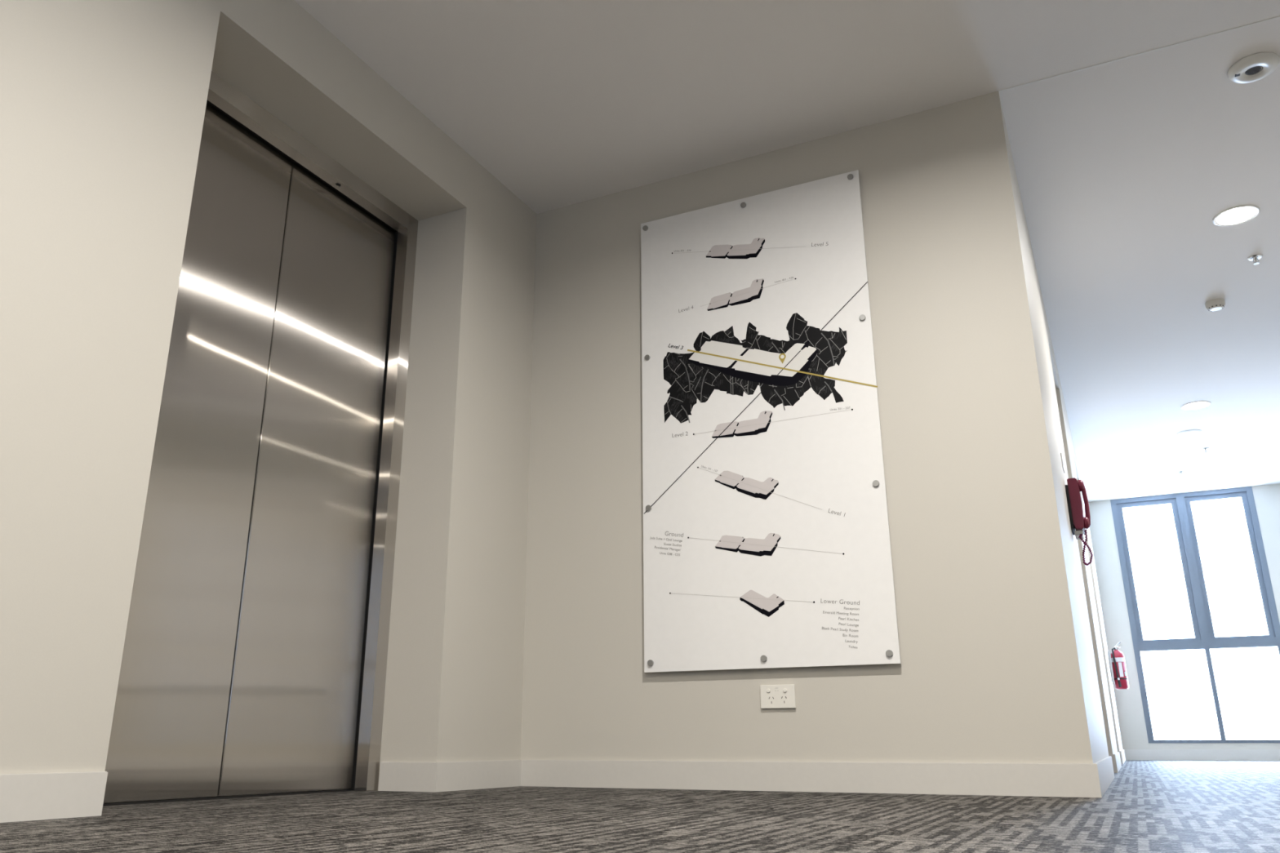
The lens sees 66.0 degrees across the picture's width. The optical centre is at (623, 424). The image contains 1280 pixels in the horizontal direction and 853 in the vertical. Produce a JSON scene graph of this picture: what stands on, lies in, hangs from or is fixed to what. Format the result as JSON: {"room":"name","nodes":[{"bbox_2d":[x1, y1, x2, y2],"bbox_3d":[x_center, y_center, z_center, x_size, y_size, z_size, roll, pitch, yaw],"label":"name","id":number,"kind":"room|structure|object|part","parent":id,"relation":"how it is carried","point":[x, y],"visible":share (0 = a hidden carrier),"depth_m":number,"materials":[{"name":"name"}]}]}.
{"room":"lobby","nodes":[
{"label":"lobby","id":0,"kind":"room"},
{"bbox_2d":[0,0,536,790],"bbox_3d":[-3.043,-1.299,-0.189,0.265,2.700,11.200,-9,-20,25],"label":"wall","id":1,"kind":"structure","parent":0,"point":[103,103],"depth_m":2.87,"materials":[{"name":"paint"}]},
{"bbox_2d":[102,71,417,806],"bbox_3d":[-1.327,0.026,3.567,0.195,2.491,1.495,-9,-20,25],"label":"elevator","id":2,"kind":"object","parent":1,"relation":"attached to","point":[254,664],"visible":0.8,"depth_m":3.58,"materials":[{"name":"metal"}]},
{"bbox_3d":[-1.465,-0.006,3.277,0.030,2.359,0.630,-9,-20,25],"label":"door panel","id":3,"kind":"part","parent":2,"relation":"part of","materials":[{"name":"metal"}]},
{"bbox_3d":[-1.327,1.209,3.184,0.050,0.006,1.245,-9,-20,25],"label":"sill","id":4,"kind":"part","parent":2,"relation":"part of","materials":[{"name":"metal"}]},
{"bbox_3d":[-1.183,0.169,3.819,0.030,2.359,0.630,-9,-20,25],"label":"door panel","id":5,"kind":"part","parent":2,"relation":"part of","materials":[{"name":"metal"}]},
{"bbox_3d":[-1.266,-1.104,3.901,0.057,0.134,1.245,-9,-20,25],"label":"head panel","id":6,"kind":"part","parent":2,"relation":"part of","materials":[{"name":"metal"}]},
{"bbox_2d":[0,760,521,822],"bbox_3d":[-3.034,-0.068,-0.599,0.265,0.104,11.188,-9,-20,25],"label":"baseboard","id":7,"kind":"structure","parent":1,"relation":"attached to","point":[27,797],"depth_m":2.43,"materials":[{"name":"paint"}]},
{"bbox_2d":[0,760,1279,852],"bbox_3d":[0.565,0.860,1.948,4.800,0.100,19.640,-9,-20,25],"label":"floor","id":8,"kind":"structure","parent":0,"point":[1148,806],"depth_m":2.28,"materials":[{"name":"carpet"}]},
{"bbox_2d":[293,0,1279,502],"bbox_3d":[0.561,-1.812,2.815,4.800,0.120,19.640,-9,-20,25],"label":"ceiling","id":9,"kind":"structure","parent":0,"point":[564,103],"depth_m":4.21,"materials":[{"name":"paint"}]},
{"bbox_2d":[998,16,1279,92],"bbox_3d":[2.383,-1.500,3.622,1.903,0.022,0.006,-9,-20,25],"label":"trim","id":10,"kind":"structure","parent":9,"relation":"attached to","point":[1277,16],"depth_m":3.80,"materials":[{"name":"white plastic"}]},
{"bbox_2d":[1177,471,1185,475],"bbox_3d":[5.475,0.487,9.665,0.072,0.040,0.072,-9,-20,25],"label":"sprinkler","id":11,"kind":"object","parent":9,"relation":"attached to","point":[1180,472],"visible":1,"depth_m":9.65,"materials":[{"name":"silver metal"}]},
{"bbox_2d":[1177,429,1202,436],"bbox_3d":[4.854,0.078,8.451,0.190,0.009,0.190,-9,-20,25],"label":"recessed light","id":12,"kind":"object","parent":9,"relation":"attached to","point":[1192,432],"visible":1,"depth_m":8.43,"materials":[{"name":"white plastic"}]},
{"bbox_2d":[1181,400,1211,409],"bbox_3d":[4.510,-0.147,7.762,0.206,0.006,0.206,-9,-20,25],"label":"recessed light","id":13,"kind":"object","parent":9,"relation":"in","point":[1200,404],"visible":1,"depth_m":7.75,"materials":[{"name":"white plastic"}]},
{"bbox_2d":[1183,402,1208,408],"bbox_3d":[4.510,-0.148,7.762,0.170,0.003,0.170,-9,-20,25],"label":"diffuser","id":14,"kind":"object","parent":13,"relation":"attached to","point":[1191,405],"depth_m":7.75,"materials":[{"name":"white plastic"}]},
{"bbox_2d":[1200,447,1209,453],"bbox_3d":[5.263,0.241,8.907,0.072,0.040,0.072,-9,-20,25],"label":"sprinkler","id":15,"kind":"object","parent":9,"relation":"attached to","point":[1206,448],"visible":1,"depth_m":8.90,"materials":[{"name":"silver metal"}]},
{"bbox_2d":[1204,298,1225,311],"bbox_3d":[3.567,-0.715,5.938,0.104,0.048,0.104,-9,-20,25],"label":"smoke detector","id":16,"kind":"object","parent":9,"relation":"attached to","point":[1215,304],"visible":1,"depth_m":5.91,"materials":[{"name":"beige plastic"}]},
{"bbox_2d":[1212,204,1260,226],"bbox_3d":[3.089,-1.051,4.969,0.206,0.006,0.206,-9,-20,25],"label":"recessed light","id":17,"kind":"object","parent":9,"relation":"in","point":[1237,215],"visible":1,"depth_m":4.97,"materials":[{"name":"white plastic"}]},
{"bbox_2d":[1216,207,1255,224],"bbox_3d":[3.089,-1.052,4.970,0.170,0.003,0.170,-9,-20,25],"label":"diffuser","id":18,"kind":"object","parent":17,"relation":"attached to","point":[1233,215],"depth_m":4.97,"materials":[{"name":"white plastic"}]},
{"bbox_2d":[1226,52,1279,83],"bbox_3d":[2.478,-1.396,3.873,0.176,0.024,0.176,-9,-20,25],"label":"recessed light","id":19,"kind":"object","parent":9,"relation":"in","point":[1257,66],"visible":1,"depth_m":3.85,"materials":[{"name":"white plastic"}]},
{"bbox_2d":[1247,253,1262,264],"bbox_3d":[3.459,-0.897,5.391,0.072,0.040,0.072,-9,-20,25],"label":"sprinkler","id":20,"kind":"object","parent":9,"relation":"attached to","point":[1253,258],"visible":1,"depth_m":5.38,"materials":[{"name":"silver metal"}]},
{"bbox_2d":[520,91,1096,763],"bbox_3d":[0.389,0.151,4.299,2.697,2.700,0.300,-9,-20,25],"label":"wall","id":21,"kind":"structure","parent":0,"point":[990,670],"depth_m":3.89,"materials":[{"name":"paint"}]},
{"bbox_2d":[640,169,901,672],"bbox_3d":[0.543,-0.036,4.080,1.024,2.039,0.038,-9,-20,25],"label":"board","id":22,"kind":"object","parent":21,"relation":"attached to","point":[766,541],"visible":1,"depth_m":4.03,"materials":[{"name":"white metal"}]},
{"bbox_2d":[663,312,847,422],"bbox_3d":[0.537,-0.237,4.136,0.814,0.420,0.001,-9,-20,25],"label":"print","id":23,"kind":"object","parent":22,"relation":"attached to","point":[771,365],"depth_m":4.13},
{"bbox_2d":[760,684,795,709],"bbox_3d":[0.582,1.032,3.728,0.136,0.088,0.016,-9,-20,25],"label":"power socket","id":24,"kind":"object","parent":21,"relation":"attached to","point":[772,696],"visible":1,"depth_m":3.72,"materials":[{"name":"plastic"}]},
{"bbox_2d":[520,760,1102,797],"bbox_3d":[0.551,1.308,3.657,2.209,0.104,0.012,-9,-20,25],"label":"baseboard","id":25,"kind":"structure","parent":21,"relation":"attached to","point":[1028,780],"depth_m":3.56,"materials":[{"name":"paint"}]},
{"bbox_2d":[1006,129,1123,762],"bbox_3d":[3.262,1.096,7.224,0.280,2.700,7.760,-9,-20,25],"label":"wall","id":26,"kind":"structure","parent":0,"point":[1105,728],"depth_m":4.97,"materials":[{"name":"paint"}]},
{"bbox_2d":[1060,453,1064,472],"bbox_3d":[2.137,0.189,4.795,0.004,0.070,0.120,-9,-20,25],"label":"wall sign","id":27,"kind":"object","parent":26,"relation":"attached to","point":[1060,453],"visible":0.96,"depth_m":4.75,"materials":[{"name":"white plastic"}]},
{"bbox_2d":[1065,477,1093,565],"bbox_3d":[2.176,0.474,4.683,0.090,0.414,0.180,-9,-20,25],"label":"wall phone","id":28,"kind":"object","parent":26,"relation":"attached to","point":[1079,523],"visible":1,"depth_m":4.63,"materials":[{"name":"red plastic"}]},
{"bbox_3d":[2.140,0.412,4.721,0.012,0.210,0.180,-9,-20,25],"label":"plate","id":29,"kind":"part","parent":28,"relation":"part of","materials":[{"name":"black plastic"}]},
{"bbox_3d":[2.159,0.574,4.600,0.052,0.172,0.034,-9,-20,25],"label":"coiled cord","id":30,"kind":"part","parent":28,"relation":"part of","materials":[{"name":"red plastic"}]},
{"bbox_2d":[1095,749,1125,796],"bbox_3d":[3.254,2.279,6.662,0.172,0.104,8.048,-9,-20,25],"label":"baseboard","id":31,"kind":"structure","parent":26,"relation":"attached to","point":[1110,765],"depth_m":4.29,"materials":[{"name":"paint"}]},
{"bbox_2d":[1107,641,1128,689],"bbox_3d":[4.907,2.393,9.778,0.142,0.459,0.127,3,-18,-9],"label":"fire extinguisher","id":32,"kind":"object","parent":26,"relation":"attached to","point":[1117,659],"visible":1,"depth_m":9.73,"materials":[{"name":"red metal"}]},
{"bbox_2d":[1088,484,1279,749],"bbox_3d":[5.958,2.047,10.168,2.403,2.700,0.180,-9,-20,25],"label":"wall","id":33,"kind":"structure","parent":0,"point":[1129,704],"depth_m":10.20,"materials":[{"name":"paint"}]},
{"bbox_2d":[1110,486,1279,742],"bbox_3d":[5.943,1.955,10.151,1.330,2.535,0.114,-9,-20,25],"label":"window","id":34,"kind":"structure","parent":33,"relation":"in","point":[1205,639],"depth_m":10.19,"materials":[{"name":"metal"}]},
{"bbox_3d":[5.654,1.546,10.437,0.573,1.490,0.050,-9,-20,25],"label":"sash","id":35,"kind":"part","parent":34,"relation":"part of","materials":[{"name":"metal"}]},
{"bbox_3d":[5.944,0.772,10.540,1.220,0.045,0.104,-9,-20,25],"label":"frame","id":36,"kind":"part","parent":34,"relation":"part of","materials":[{"name":"metal"}]},
{"bbox_3d":[5.947,3.147,9.769,1.220,0.030,0.104,-9,-20,25],"label":"frame","id":37,"kind":"part","parent":34,"relation":"part of","materials":[{"name":"metal"}]},
{"bbox_3d":[6.235,1.456,10.163,0.569,1.490,0.050,-9,-20,25],"label":"sash","id":38,"kind":"part","parent":34,"relation":"part of","materials":[{"name":"metal"}]},
{"bbox_3d":[6.517,1.868,9.886,0.055,2.535,0.104,-9,-20,25],"label":"frame","id":39,"kind":"part","parent":34,"relation":"part of","materials":[{"name":"metal"}]},
{"bbox_2d":[1124,749,1279,760],"bbox_3d":[5.963,3.248,9.665,1.903,0.104,0.012,-9,-20,25],"label":"baseboard","id":40,"kind":"structure","parent":33,"relation":"attached to","point":[1130,754],"depth_m":9.76,"materials":[{"name":"paint"}]}
]}

